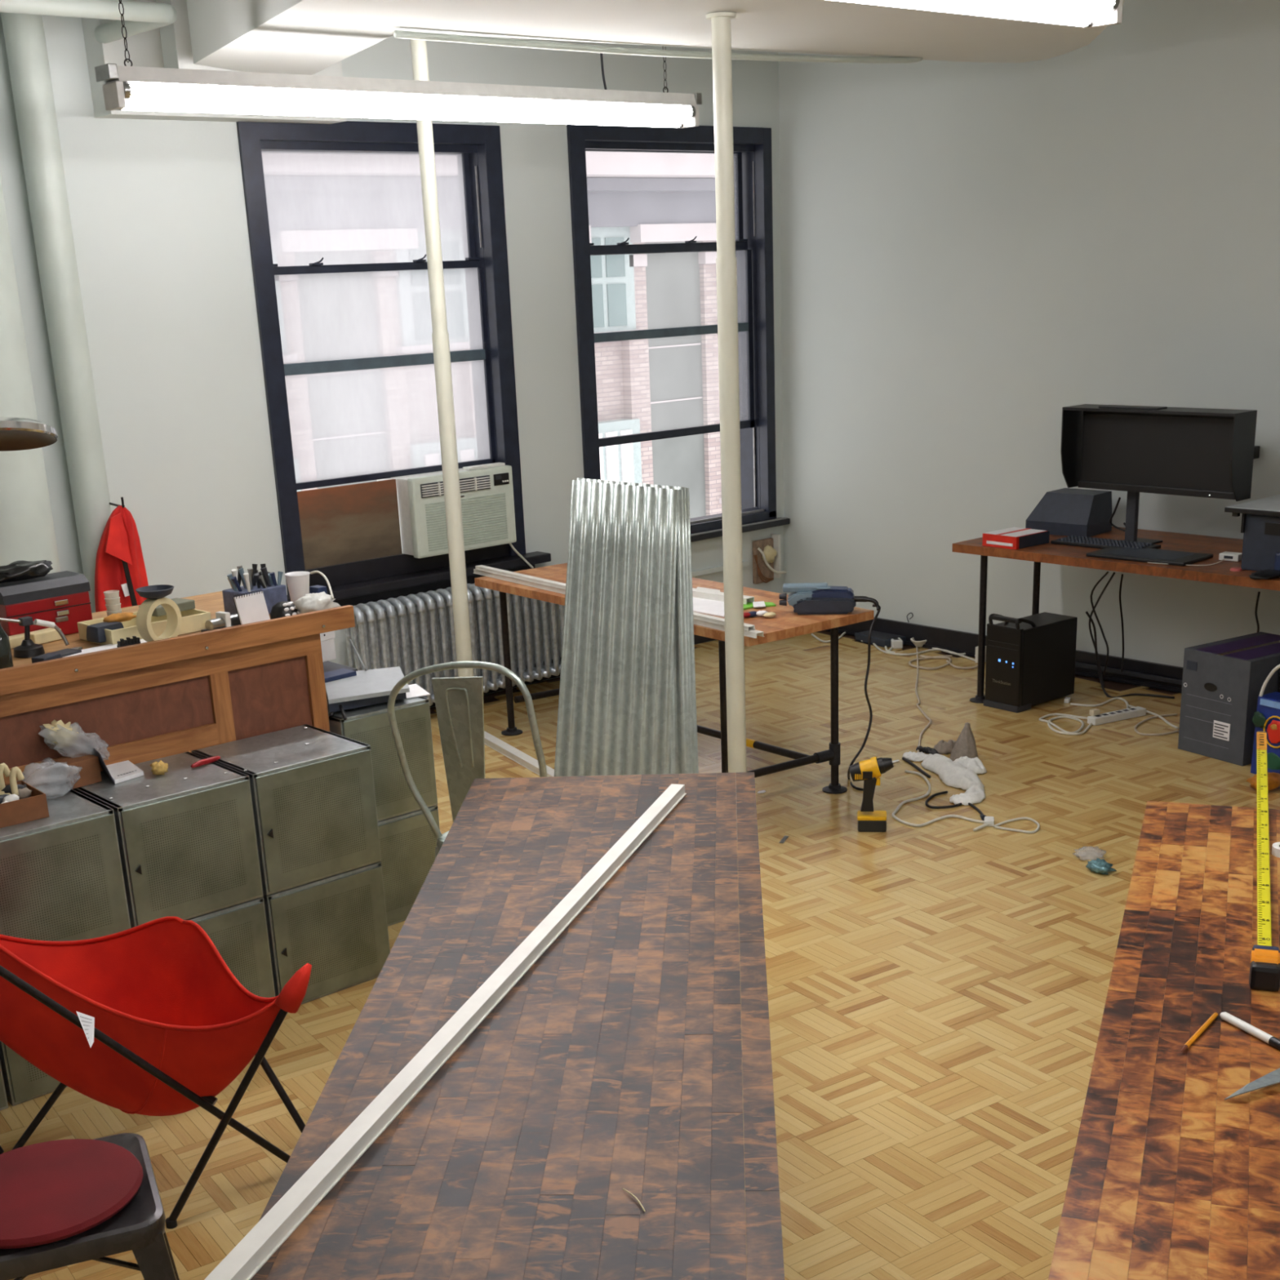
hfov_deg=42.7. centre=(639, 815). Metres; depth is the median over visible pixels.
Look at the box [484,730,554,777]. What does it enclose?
channel
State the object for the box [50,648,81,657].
case
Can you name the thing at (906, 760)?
loose cable
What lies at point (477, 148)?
window
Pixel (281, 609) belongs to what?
dome
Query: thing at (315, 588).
case
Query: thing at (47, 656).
case
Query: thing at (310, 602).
crumpled bag
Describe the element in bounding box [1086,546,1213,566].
tablet
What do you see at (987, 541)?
print
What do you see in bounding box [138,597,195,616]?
folder
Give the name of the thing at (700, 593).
channel
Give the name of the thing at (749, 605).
packet
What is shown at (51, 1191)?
seat cushion
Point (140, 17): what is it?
pipe
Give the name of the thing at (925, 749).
strap
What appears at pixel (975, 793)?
cloth
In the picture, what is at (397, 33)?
conduit
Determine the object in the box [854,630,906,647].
power strip
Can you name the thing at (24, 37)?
riser pipe
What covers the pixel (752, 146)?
window
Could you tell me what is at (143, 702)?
counter
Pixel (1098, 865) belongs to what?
bag
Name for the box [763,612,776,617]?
packet
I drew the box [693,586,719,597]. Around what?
vinyl offcut
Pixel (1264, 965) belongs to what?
measuring tape
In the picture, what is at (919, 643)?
bundle
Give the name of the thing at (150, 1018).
chair
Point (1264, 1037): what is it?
marker pen
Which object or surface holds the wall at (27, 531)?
on the floor
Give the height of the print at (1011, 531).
0.001 m
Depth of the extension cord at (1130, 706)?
7.71 m
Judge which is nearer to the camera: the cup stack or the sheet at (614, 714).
the cup stack
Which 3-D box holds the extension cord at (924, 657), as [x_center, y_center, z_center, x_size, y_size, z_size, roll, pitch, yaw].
[1.586,-0.842,8.961,0.228,0.013,0.320,2,19,13]
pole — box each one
[410,39,473,677]
[706,11,746,826]
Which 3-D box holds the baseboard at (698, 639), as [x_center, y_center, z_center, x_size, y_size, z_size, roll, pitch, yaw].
[-2.641,-0.120,7.188,9.420,0.100,0.022,-18,24,-38]
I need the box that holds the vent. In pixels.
[420,475,490,497]
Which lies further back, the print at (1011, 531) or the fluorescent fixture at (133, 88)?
the print at (1011, 531)
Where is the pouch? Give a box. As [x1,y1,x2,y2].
[0,560,53,583]
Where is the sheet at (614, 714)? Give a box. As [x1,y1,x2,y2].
[554,480,678,776]
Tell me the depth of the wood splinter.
2.45 m
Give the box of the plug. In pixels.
[1064,697,1070,703]
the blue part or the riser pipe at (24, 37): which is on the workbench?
the blue part
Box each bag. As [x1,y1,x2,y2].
[293,591,341,613]
[1085,857,1116,874]
[1250,664,1279,773]
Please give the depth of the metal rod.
5.60 m
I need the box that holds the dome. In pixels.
[270,601,300,619]
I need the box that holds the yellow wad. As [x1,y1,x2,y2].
[149,760,168,774]
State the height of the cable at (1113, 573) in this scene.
0.620 m
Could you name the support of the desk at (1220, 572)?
on the floor
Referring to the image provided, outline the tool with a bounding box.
[191,755,220,768]
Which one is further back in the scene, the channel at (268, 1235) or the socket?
the socket
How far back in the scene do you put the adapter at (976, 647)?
8.91 m
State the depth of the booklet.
4.79 m
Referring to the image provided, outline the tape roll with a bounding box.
[1271,841,1279,857]
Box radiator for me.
[345,582,564,706]
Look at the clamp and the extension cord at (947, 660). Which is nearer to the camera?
the clamp
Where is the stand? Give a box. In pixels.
[135,584,182,641]
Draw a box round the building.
[261,151,721,518]
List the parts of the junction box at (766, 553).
plate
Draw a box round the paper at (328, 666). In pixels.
[323,661,357,672]
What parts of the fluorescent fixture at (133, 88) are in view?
plate, chain, light cord, chain, plate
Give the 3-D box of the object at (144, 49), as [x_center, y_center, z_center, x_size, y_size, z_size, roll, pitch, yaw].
[-1.793,-3.307,6.936,1.110,0.665,0.160,-18,24,-38]
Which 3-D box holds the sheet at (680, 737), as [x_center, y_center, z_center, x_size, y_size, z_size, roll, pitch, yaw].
[-0.058,-0.574,6.226,0.555,1.357,0.261,3,19,15]
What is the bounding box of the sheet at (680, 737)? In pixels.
[666,488,691,773]
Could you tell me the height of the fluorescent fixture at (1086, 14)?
0.274 m
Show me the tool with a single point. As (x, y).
(209, 760)
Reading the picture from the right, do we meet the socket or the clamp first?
the socket
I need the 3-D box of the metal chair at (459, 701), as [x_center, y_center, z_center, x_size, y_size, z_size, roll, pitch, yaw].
[-0.400,-0.024,5.088,0.546,1.066,0.543,8,21,29]
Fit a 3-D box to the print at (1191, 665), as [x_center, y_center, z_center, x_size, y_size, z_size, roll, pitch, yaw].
[2.388,-0.650,7.090,0.002,0.040,0.055,-13,21,-29]
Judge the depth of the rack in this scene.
4.92 m
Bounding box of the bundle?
[910,637,926,647]
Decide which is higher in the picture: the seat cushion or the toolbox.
the toolbox
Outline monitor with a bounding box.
[1060,404,1257,544]
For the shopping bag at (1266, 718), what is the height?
0.491 m
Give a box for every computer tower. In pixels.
[983,612,1077,712]
[1177,631,1279,765]
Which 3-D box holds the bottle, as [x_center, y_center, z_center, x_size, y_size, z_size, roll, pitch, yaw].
[-1.832,-0.496,4.684,0.056,0.168,0.056,-18,24,-38]
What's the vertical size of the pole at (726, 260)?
2.898 m
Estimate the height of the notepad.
0.111 m
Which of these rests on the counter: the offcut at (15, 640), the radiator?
the offcut at (15, 640)
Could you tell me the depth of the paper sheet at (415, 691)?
5.61 m
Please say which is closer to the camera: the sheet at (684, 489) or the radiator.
the sheet at (684, 489)
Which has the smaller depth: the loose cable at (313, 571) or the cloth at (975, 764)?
the loose cable at (313, 571)
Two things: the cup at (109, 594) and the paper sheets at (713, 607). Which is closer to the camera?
the cup at (109, 594)
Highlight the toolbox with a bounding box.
[0,570,92,635]
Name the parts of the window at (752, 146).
casing, sash rail, meeting rail, casing, rail, frame, casing, sill, casing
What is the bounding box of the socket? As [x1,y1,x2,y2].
[1223,555,1232,559]
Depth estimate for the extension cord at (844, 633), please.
9.63 m
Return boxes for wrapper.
[755,610,767,616]
[1245,772,1279,790]
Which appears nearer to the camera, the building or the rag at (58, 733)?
the rag at (58, 733)
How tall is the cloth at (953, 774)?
0.065 m
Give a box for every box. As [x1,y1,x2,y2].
[0,762,48,828]
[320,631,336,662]
[752,533,786,583]
[982,527,1049,549]
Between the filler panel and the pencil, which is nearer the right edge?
the pencil
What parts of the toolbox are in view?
lid, label plate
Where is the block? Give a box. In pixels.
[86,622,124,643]
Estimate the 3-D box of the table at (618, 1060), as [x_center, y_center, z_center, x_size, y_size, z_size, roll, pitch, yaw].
[-0.128,0.717,3.279,0.776,0.780,2.900,-1,18,3]
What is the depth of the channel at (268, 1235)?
2.84 m
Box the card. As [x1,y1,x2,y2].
[752,600,765,607]
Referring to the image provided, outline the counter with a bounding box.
[0,591,355,786]
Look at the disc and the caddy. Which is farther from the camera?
the disc
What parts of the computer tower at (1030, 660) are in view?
handle, handle, panel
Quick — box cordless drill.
[848,756,899,831]
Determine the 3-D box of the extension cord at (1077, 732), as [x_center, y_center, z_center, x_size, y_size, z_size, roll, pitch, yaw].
[2.138,-0.486,7.829,0.705,0.012,0.344,-18,24,-38]
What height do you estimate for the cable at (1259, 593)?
0.239 m
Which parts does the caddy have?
tool handle, tool handle, tool handle, tool handle, tool handle, tool handle, tool handle, tool handle, tool handle, tool handle, tool handle, tool handle, tool handle, tool handle, tool handle, tool handle, tool handle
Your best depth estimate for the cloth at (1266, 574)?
6.78 m
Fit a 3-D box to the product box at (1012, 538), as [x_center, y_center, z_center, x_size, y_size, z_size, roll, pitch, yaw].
[1.800,-1.332,7.847,0.251,0.060,0.200,-17,23,-36]
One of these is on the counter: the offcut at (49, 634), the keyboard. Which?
the offcut at (49, 634)
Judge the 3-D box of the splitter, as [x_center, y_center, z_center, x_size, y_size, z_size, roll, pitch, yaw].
[1.342,0.025,6.369,0.068,0.026,0.172,5,20,20]
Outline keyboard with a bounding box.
[1050,535,1160,548]
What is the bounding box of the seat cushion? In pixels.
[0,1138,142,1248]
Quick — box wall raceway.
[691,560,749,577]
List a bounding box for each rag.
[42,720,79,749]
[902,751,933,761]
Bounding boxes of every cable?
[310,570,333,599]
[847,604,880,791]
[902,756,930,777]
[924,791,983,814]
[1085,611,1174,698]
[1088,572,1115,688]
[1089,571,1109,679]
[1109,497,1125,531]
[1119,573,1124,671]
[1147,559,1224,565]
[1254,591,1260,632]
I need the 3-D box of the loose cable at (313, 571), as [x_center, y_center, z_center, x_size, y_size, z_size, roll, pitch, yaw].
[-1.049,-0.772,5.447,0.028,0.056,0.299,-10,20,-22]
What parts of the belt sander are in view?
knob, knob, plate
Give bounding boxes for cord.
[811,631,845,642]
[872,643,974,661]
[884,645,895,653]
[892,769,984,826]
[908,654,952,670]
[915,645,931,752]
[932,647,965,655]
[946,659,977,669]
[992,817,1039,833]
[1039,697,1128,735]
[1128,704,1178,728]
[1133,713,1178,735]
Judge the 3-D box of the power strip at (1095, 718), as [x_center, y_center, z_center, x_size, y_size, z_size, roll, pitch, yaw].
[2.249,-0.487,7.738,0.318,0.062,0.065,-11,20,-25]
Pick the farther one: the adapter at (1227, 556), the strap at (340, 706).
the adapter at (1227, 556)
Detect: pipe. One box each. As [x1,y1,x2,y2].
[0,0,177,43]
[0,12,111,613]
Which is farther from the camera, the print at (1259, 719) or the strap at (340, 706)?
the print at (1259, 719)
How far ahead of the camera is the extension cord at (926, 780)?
6.47 m
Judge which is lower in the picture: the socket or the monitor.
the socket
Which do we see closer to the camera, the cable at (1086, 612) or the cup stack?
the cup stack
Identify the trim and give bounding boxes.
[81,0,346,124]
[155,0,241,71]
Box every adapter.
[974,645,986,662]
[1218,551,1242,561]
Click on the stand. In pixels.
(155, 595)
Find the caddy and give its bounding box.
[222,563,287,614]
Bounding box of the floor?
[0,630,1279,1279]
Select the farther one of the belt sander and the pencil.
the belt sander
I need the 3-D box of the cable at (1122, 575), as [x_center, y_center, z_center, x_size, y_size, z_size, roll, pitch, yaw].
[2.401,-0.961,8.183,0.025,0.516,0.116,8,21,29]
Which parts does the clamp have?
post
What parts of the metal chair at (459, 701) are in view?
leg, seat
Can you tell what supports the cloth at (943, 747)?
on the floor
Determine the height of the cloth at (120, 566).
0.764 m
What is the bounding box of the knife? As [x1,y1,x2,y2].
[1224,1067,1279,1099]
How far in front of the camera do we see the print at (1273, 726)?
6.73 m
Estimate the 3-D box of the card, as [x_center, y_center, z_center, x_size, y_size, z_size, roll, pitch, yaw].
[0.490,-0.873,6.760,0.050,0.004,0.109,-2,18,1]
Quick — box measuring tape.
[1248,730,1279,991]
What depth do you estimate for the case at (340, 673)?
5.62 m
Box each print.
[985,527,1045,537]
[986,540,1013,546]
[1186,660,1197,671]
[1252,711,1266,728]
[1266,720,1279,743]
[1266,752,1279,769]
[1270,724,1277,729]
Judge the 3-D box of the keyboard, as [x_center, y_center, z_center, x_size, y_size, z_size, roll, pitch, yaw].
[2.187,-1.281,7.703,0.160,0.024,0.490,-19,24,-40]
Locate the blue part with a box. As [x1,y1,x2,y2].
[749,610,756,617]
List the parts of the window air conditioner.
panel, control panel, power cord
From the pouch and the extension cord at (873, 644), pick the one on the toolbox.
the pouch
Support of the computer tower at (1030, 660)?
on the floor
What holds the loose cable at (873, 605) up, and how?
on the floor
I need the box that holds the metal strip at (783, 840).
[779,835,788,843]
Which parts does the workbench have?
leg, leg, leg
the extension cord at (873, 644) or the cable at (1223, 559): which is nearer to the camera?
the cable at (1223, 559)
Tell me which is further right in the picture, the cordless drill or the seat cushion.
the cordless drill
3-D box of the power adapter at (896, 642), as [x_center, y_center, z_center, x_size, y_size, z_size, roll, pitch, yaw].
[1.462,-1.021,9.466,0.060,0.046,0.300,-3,18,-1]
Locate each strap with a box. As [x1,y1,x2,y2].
[329,704,346,719]
[915,746,938,754]
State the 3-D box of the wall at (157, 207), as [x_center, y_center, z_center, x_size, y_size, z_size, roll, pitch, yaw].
[-2.788,-1.714,6.779,9.450,3.510,0.260,-18,24,-38]
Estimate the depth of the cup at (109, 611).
5.19 m
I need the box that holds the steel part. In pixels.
[71,646,82,649]
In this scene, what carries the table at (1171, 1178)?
on the floor
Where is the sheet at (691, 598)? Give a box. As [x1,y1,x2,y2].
[685,488,698,773]
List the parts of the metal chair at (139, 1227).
leg, leg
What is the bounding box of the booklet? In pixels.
[87,741,143,783]
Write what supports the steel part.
on the counter
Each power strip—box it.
[854,630,906,647]
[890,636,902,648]
[1087,706,1146,725]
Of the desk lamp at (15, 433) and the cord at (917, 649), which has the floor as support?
the cord at (917, 649)
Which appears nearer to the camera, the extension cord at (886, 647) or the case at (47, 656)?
the case at (47, 656)
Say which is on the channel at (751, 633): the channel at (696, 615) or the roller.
the channel at (696, 615)
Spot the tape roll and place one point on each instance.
(1276, 846)
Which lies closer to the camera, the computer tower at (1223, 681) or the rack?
the rack
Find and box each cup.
[103,590,119,599]
[104,596,119,604]
[105,603,120,611]
[106,608,121,616]
[284,571,310,604]
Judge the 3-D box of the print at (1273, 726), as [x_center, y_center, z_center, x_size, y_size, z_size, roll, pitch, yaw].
[2.604,-0.364,6.726,0.008,0.028,0.040,-13,21,-29]
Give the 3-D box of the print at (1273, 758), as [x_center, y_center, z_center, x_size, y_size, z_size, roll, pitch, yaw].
[2.615,-0.223,6.777,0.008,0.082,0.100,-13,21,-29]
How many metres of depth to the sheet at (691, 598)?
6.19 m
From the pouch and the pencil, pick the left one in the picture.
the pouch
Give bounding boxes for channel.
[204,783,686,1279]
[473,568,764,638]
[475,564,755,631]
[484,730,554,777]
[692,587,754,604]
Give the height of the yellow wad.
0.040 m
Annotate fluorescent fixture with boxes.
[94,0,702,128]
[831,0,1122,28]
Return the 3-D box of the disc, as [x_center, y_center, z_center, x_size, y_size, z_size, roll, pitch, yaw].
[2.546,-1.055,6.999,0.050,0.010,0.050,-18,24,-38]
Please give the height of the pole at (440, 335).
3.448 m
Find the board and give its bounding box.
[62,639,147,657]
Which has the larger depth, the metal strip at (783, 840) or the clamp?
the metal strip at (783, 840)
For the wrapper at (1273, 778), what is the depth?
6.63 m
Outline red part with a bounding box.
[743,612,751,617]
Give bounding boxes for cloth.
[94,505,148,612]
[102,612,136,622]
[920,753,984,790]
[933,739,955,754]
[949,722,977,761]
[949,784,985,805]
[953,755,986,773]
[1248,568,1279,579]
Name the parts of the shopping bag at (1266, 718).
bag handle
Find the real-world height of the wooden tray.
0.052 m
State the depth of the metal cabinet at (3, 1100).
4.45 m
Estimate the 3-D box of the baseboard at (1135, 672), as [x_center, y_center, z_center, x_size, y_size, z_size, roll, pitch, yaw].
[2.849,-0.624,7.978,0.050,0.122,5.950,-18,24,-38]
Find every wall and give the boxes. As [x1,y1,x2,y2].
[0,12,784,707]
[0,173,60,573]
[777,0,1279,693]
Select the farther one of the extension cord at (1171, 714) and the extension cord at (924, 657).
the extension cord at (924, 657)
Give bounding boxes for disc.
[1230,567,1242,571]
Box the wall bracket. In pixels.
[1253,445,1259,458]
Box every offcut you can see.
[8,632,24,648]
[30,627,62,644]
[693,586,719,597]
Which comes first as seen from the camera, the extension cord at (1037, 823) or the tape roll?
the tape roll
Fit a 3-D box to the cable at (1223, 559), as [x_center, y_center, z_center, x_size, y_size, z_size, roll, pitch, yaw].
[2.407,-1.107,7.174,0.337,0.006,0.119,-2,18,2]
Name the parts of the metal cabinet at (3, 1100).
door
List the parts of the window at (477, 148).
casing, pane, pane, casing, meeting rail, rail, frame, sill, casing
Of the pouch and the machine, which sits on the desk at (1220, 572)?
the machine
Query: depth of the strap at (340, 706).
5.34 m
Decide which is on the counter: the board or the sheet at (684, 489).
the board
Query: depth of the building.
18.69 m
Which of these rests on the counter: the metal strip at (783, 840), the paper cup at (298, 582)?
the paper cup at (298, 582)
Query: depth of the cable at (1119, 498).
7.78 m
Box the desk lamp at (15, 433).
[0,416,57,451]
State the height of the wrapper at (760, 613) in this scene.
0.020 m
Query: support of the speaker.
on the desk at (1220, 572)
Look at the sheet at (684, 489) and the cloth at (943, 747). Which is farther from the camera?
the cloth at (943, 747)
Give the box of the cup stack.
[103,590,121,616]
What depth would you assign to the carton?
4.71 m
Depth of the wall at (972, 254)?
8.38 m
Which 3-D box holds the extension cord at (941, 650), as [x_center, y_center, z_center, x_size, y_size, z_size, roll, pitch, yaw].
[1.730,-0.948,9.263,0.167,0.013,0.344,-18,24,-38]
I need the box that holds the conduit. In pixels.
[393,30,923,63]
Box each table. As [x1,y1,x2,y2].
[250,772,784,1279]
[1048,800,1279,1279]
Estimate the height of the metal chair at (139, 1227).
0.860 m
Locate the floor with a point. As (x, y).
(937, 991)
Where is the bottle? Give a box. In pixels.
[0,622,13,669]
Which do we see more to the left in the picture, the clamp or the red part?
the clamp
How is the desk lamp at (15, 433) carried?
on the counter
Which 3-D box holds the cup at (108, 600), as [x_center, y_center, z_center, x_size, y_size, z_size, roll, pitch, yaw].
[-1.673,-0.681,5.199,0.049,0.025,0.049,-18,24,-38]
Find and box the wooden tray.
[77,608,211,644]
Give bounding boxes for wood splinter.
[622,1187,645,1211]
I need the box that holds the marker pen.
[1219,1012,1279,1049]
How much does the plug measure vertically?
0.022 m
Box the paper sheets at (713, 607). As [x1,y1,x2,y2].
[693,597,724,617]
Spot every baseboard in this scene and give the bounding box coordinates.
[429,634,715,707]
[825,617,1182,693]
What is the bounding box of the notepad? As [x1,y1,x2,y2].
[232,589,270,625]
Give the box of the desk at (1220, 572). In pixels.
[951,526,1279,703]
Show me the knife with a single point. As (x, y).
(1273, 1077)
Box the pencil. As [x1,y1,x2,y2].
[1181,1012,1217,1051]
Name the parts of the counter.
panel, rail, rail, panel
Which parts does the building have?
sill, pier panel, pane, pane, pane, sill, pane, pane, pane, cornice, pane, pane, pane, pane, pane, pane, sill, pane, pier panel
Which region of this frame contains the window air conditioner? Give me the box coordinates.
[376,462,533,568]
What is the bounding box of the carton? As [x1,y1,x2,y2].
[53,752,102,789]
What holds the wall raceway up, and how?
attached to the wall at (157, 207)
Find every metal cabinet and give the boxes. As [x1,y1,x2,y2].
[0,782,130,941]
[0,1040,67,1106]
[0,1062,8,1110]
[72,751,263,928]
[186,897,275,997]
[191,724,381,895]
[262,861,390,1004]
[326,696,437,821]
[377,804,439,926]
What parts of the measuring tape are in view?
tape blade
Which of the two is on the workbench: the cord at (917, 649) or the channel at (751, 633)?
the channel at (751, 633)
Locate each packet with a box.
[743,601,776,609]
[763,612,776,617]
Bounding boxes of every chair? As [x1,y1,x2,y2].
[0,916,311,1229]
[0,1133,179,1279]
[387,661,546,860]
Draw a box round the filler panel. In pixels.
[297,479,402,569]
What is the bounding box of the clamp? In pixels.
[0,616,69,657]
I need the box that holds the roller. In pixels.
[200,611,239,631]
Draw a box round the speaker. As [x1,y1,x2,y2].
[1025,488,1111,537]
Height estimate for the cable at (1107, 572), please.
0.585 m
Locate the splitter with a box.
[973,813,994,831]
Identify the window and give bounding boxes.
[235,120,551,606]
[566,124,790,542]
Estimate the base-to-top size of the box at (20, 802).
0.137 m
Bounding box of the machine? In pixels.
[1224,494,1279,570]
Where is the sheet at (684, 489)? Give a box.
[577,477,693,773]
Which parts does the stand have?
dish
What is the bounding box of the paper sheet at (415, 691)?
[405,684,430,698]
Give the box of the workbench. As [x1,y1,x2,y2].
[474,563,874,794]
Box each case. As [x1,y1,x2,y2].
[31,653,61,662]
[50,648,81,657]
[309,585,327,594]
[324,668,356,682]
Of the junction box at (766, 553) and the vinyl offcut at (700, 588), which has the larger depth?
the junction box at (766, 553)
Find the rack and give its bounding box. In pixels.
[116,635,140,647]
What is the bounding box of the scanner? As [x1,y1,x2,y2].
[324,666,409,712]
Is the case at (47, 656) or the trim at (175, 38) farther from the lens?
the trim at (175, 38)
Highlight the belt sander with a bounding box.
[779,582,879,614]
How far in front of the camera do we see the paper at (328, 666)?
5.85 m
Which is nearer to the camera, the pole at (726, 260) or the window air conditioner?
the pole at (726, 260)
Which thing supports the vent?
attached to the window air conditioner
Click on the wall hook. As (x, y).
(122, 498)
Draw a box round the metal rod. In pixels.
[348,635,367,670]
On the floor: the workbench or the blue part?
the workbench
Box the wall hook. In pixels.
[109,497,124,507]
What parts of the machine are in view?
lid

